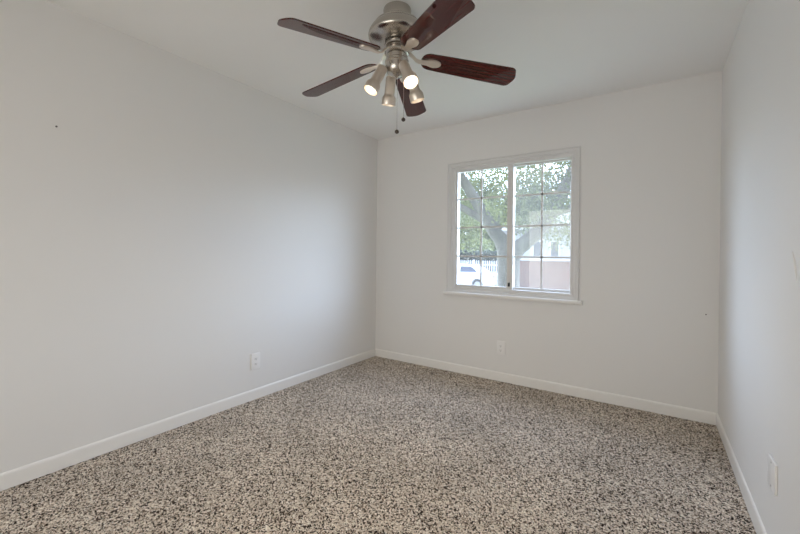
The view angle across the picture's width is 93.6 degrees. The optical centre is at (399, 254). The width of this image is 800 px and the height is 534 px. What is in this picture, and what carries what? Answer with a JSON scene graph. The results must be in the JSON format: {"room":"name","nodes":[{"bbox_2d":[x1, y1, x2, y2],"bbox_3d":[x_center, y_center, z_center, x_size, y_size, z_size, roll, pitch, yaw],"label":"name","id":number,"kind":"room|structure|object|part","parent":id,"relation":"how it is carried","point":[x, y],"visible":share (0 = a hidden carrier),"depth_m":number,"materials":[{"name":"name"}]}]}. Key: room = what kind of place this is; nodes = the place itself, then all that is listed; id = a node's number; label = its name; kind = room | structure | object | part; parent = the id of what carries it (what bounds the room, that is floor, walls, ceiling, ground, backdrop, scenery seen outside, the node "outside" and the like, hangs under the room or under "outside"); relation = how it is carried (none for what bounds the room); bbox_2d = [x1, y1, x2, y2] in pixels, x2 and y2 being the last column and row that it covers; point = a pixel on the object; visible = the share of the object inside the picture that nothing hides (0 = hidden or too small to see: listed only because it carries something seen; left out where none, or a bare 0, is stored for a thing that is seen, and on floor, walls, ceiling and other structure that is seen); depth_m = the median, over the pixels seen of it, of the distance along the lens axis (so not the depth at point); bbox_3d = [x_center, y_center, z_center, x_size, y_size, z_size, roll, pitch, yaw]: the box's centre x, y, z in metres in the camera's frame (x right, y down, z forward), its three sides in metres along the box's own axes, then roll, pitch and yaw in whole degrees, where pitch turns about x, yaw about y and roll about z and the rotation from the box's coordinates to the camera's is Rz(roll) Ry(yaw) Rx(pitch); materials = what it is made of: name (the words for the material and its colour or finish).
{"room":"empty bedroom","nodes":[
{"label":"empty bedroom","id":0,"kind":"room"},
{"bbox_2d":[0,0,376,489],"bbox_3d":[-1.457,0.444,2.612,0.144,3.490,4.440,1,0,34],"label":"wall","id":1,"kind":"structure","parent":0,"point":[168,221],"depth_m":2.34,"materials":[{"name":"white paint"}]},
{"bbox_2d":[0,349,375,490],"bbox_3d":[-1.421,1.099,2.549,0.009,0.082,4.100,1,0,34],"label":"baseboard","id":2,"kind":"structure","parent":1,"relation":"attached to","point":[23,474],"depth_m":2.36,"materials":[{"name":"white paint"}]},
{"bbox_2d":[251,352,259,369],"bbox_3d":[-1.138,0.841,2.961,0.012,0.128,0.080,1,0,34],"label":"wall outlet","id":3,"kind":"object","parent":1,"relation":"attached to","point":[255,357],"visible":1,"depth_m":2.96,"materials":[{"name":"white plastic"}]},
{"bbox_2d":[0,356,755,533],"bbox_3d":[-0.192,1.233,1.721,3.256,0.164,4.380,1,0,34],"label":"floor","id":4,"kind":"structure","parent":0,"point":[374,445],"depth_m":2.01,"materials":[{"name":"carpet"}]},
{"bbox_2d":[46,0,747,139],"bbox_3d":[-0.148,-1.360,1.737,3.256,0.150,4.440,1,0,34],"label":"ceiling","id":5,"kind":"structure","parent":0,"point":[560,51],"depth_m":2.31,"materials":[{"name":"white paint"}]},
{"bbox_2d":[277,0,515,133],"bbox_3d":[-0.059,-0.955,1.985,1.196,0.660,1.225,1,0,34],"label":"ceiling fan","id":6,"kind":"object","parent":5,"relation":"hanging from","point":[396,32],"visible":1,"depth_m":1.91,"materials":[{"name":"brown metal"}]},
{"bbox_3d":[-0.304,-0.995,1.714,0.517,0.006,0.138,-9,20,-41],"label":"blade","id":7,"kind":"part","parent":6,"relation":"part of","materials":[{"name":"brown wood"}]},
{"bbox_3d":[-0.349,-0.997,2.164,0.517,0.006,0.138,-8,9,30],"label":"blade","id":8,"kind":"part","parent":6,"relation":"part of","materials":[{"name":"brown wood"}]},
{"bbox_3d":[0.019,-0.849,1.983,0.002,0.259,0.002,1,0,11],"label":"pull chain","id":9,"kind":"part","parent":6,"relation":"part of","materials":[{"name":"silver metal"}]},
{"bbox_3d":[0.046,-0.865,1.848,0.052,0.038,0.055,1,0,34],"label":"bulb","id":10,"kind":"part","parent":6,"relation":"part of","materials":[{"name":"white glass"}]},
{"bbox_3d":[0.065,-0.993,2.346,0.138,0.006,0.517,-13,-10,10],"label":"blade","id":11,"kind":"part","parent":6,"relation":"part of","materials":[{"name":"brown wood"}]},
{"bbox_3d":[0.137,-0.990,1.618,0.138,0.006,0.517,15,2,-25],"label":"blade","id":12,"kind":"part","parent":6,"relation":"part of","materials":[{"name":"brown wood"}]},
{"bbox_3d":[0.366,-0.989,2.008,0.517,0.006,0.138,8,-13,-6],"label":"blade","id":13,"kind":"part","parent":6,"relation":"part of","materials":[{"name":"brown wood"}]},
{"bbox_2d":[375,71,721,424],"bbox_3d":[1.017,0.466,3.499,2.976,3.490,0.204,1,0,34],"label":"wall","id":14,"kind":"structure","parent":0,"point":[645,326],"depth_m":2.99,"materials":[{"name":"white paint"}]},
{"bbox_2d":[496,341,504,355],"bbox_3d":[0.922,0.857,3.436,0.080,0.128,0.012,1,0,34],"label":"wall outlet","id":15,"kind":"object","parent":14,"relation":"attached to","point":[500,344],"visible":1,"depth_m":3.43,"materials":[{"name":"white plastic"}]},
{"bbox_2d":[443,146,581,304],"bbox_3d":[0.994,-0.245,3.440,1.253,1.298,0.152,1,0,34],"label":"window","id":16,"kind":"structure","parent":14,"relation":"in","point":[572,154],"depth_m":3.41,"materials":[{"name":"white plastic"}]},
{"bbox_3d":[0.794,-0.251,3.569,0.568,1.134,0.030,1,0,34],"label":"sash","id":17,"kind":"part","parent":16,"relation":"part of","materials":[{"name":"white plastic"}]},
{"bbox_3d":[1.233,-0.246,3.319,0.522,1.134,0.030,1,0,34],"label":"sash","id":18,"kind":"part","parent":16,"relation":"part of","materials":[{"name":"white plastic"}]},
{"bbox_2d":[375,349,715,424],"bbox_3d":[0.953,1.120,3.417,2.958,0.082,0.009,1,0,34],"label":"baseboard","id":19,"kind":"structure","parent":14,"relation":"attached to","point":[697,415],"depth_m":3.12,"materials":[{"name":"white paint"}]},
{"bbox_2d":[718,0,799,533],"bbox_3d":[1.123,0.476,0.874,0.144,3.490,4.440,1,0,34],"label":"wall","id":20,"kind":"structure","parent":0,"point":[759,357],"depth_m":1.56,"materials":[{"name":"white paint"}]},
{"bbox_2d":[716,413,766,533],"bbox_3d":[1.040,1.129,0.891,0.009,0.082,4.100,1,0,34],"label":"baseboard","id":21,"kind":"structure","parent":20,"relation":"attached to","point":[758,525],"depth_m":1.84,"materials":[{"name":"white paint"}]},
{"bbox_2d":[768,454,777,495],"bbox_3d":[1.384,0.817,1.396,0.010,0.112,0.100,1,0,34],"label":"blank wall plate","id":22,"kind":"object","parent":20,"relation":"attached to","point":[772,466],"visible":1,"depth_m":1.38,"materials":[{"name":"white plastic"}]},
{"label":"outside","id":23,"kind":"structure","parent":0,"visible":0},
{"bbox_3d":[-0.990,2.342,3.219,90.000,0.300,21.500,1,0,34],"label":"ground","id":24,"kind":"structure","parent":23,"visible":0},
{"bbox_2d":[460,161,570,286],"bbox_3d":[2.458,-0.526,8.700,5.373,5.665,4.365,1,0,34],"label":"shade tree","id":25,"kind":"object","parent":24,"relation":"on","point":[527,208],"visible":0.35,"depth_m":7.73,"materials":[{"name":"green plant"}]},
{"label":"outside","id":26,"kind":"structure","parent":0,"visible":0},
{"bbox_3d":[19.127,2.447,33.074,90.000,0.300,50.500,1,0,34],"label":"street","id":27,"kind":"object","parent":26,"visible":0},
{"bbox_2d":[460,196,493,258],"bbox_3d":[6.087,-2.018,37.289,4.500,8.444,6.708,0,0,-42],"label":"tree","id":28,"kind":"object","parent":27,"relation":"on","point":[484,247],"visible":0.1,"depth_m":35.65,"materials":[{"name":"green plant"}]},
{"bbox_2d":[459,264,496,285],"bbox_3d":[3.928,1.388,24.270,5.000,1.578,1.939,1,0,34],"label":"car","id":29,"kind":"object","parent":27,"relation":"on","point":[469,274],"visible":0.33,"depth_m":22.88,"materials":[{"name":"white paint"}]},
{"bbox_2d":[459,249,496,271],"bbox_3d":[6.439,0.910,32.523,8.969,2.891,1.748,1,0,34],"label":"fence","id":30,"kind":"object","parent":27,"relation":"on","point":[487,252],"visible":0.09,"depth_m":31.92,"materials":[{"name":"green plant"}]},
{"bbox_2d":[459,260,496,271],"bbox_3d":[6.066,1.306,30.941,7.820,1.770,0.182,1,0,34],"label":"picket fence","id":31,"kind":"object","parent":27,"relation":"on","point":[473,261],"visible":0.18,"depth_m":30.28,"materials":[{"name":"white wood"}]},
{"bbox_2d":[463,191,496,269],"bbox_3d":[11.216,-2.748,45.794,8.902,9.951,6.215,1,0,34],"label":"tree","id":32,"kind":"object","parent":27,"relation":"on","point":[492,246],"visible":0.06,"depth_m":44.80,"materials":[{"name":"green plant"}]},
{"bbox_2d":[501,204,570,289],"bbox_3d":[13.078,-0.523,23.595,11.500,5.620,8.400,1,0,34],"label":"house","id":33,"kind":"structure","parent":27,"relation":"on","point":[555,271],"depth_m":22.26,"materials":[{"name":"grey"}]},
{"bbox_3d":[8.267,-0.329,22.634,0.420,0.840,0.030,1,0,34],"label":"pane","id":34,"kind":"part","parent":33,"relation":"part of","materials":[{"name":"blue"}]},
{"bbox_3d":[9.096,-0.318,22.075,0.420,0.840,0.030,1,0,34],"label":"pane","id":35,"kind":"part","parent":33,"relation":"part of","materials":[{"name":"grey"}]}
]}

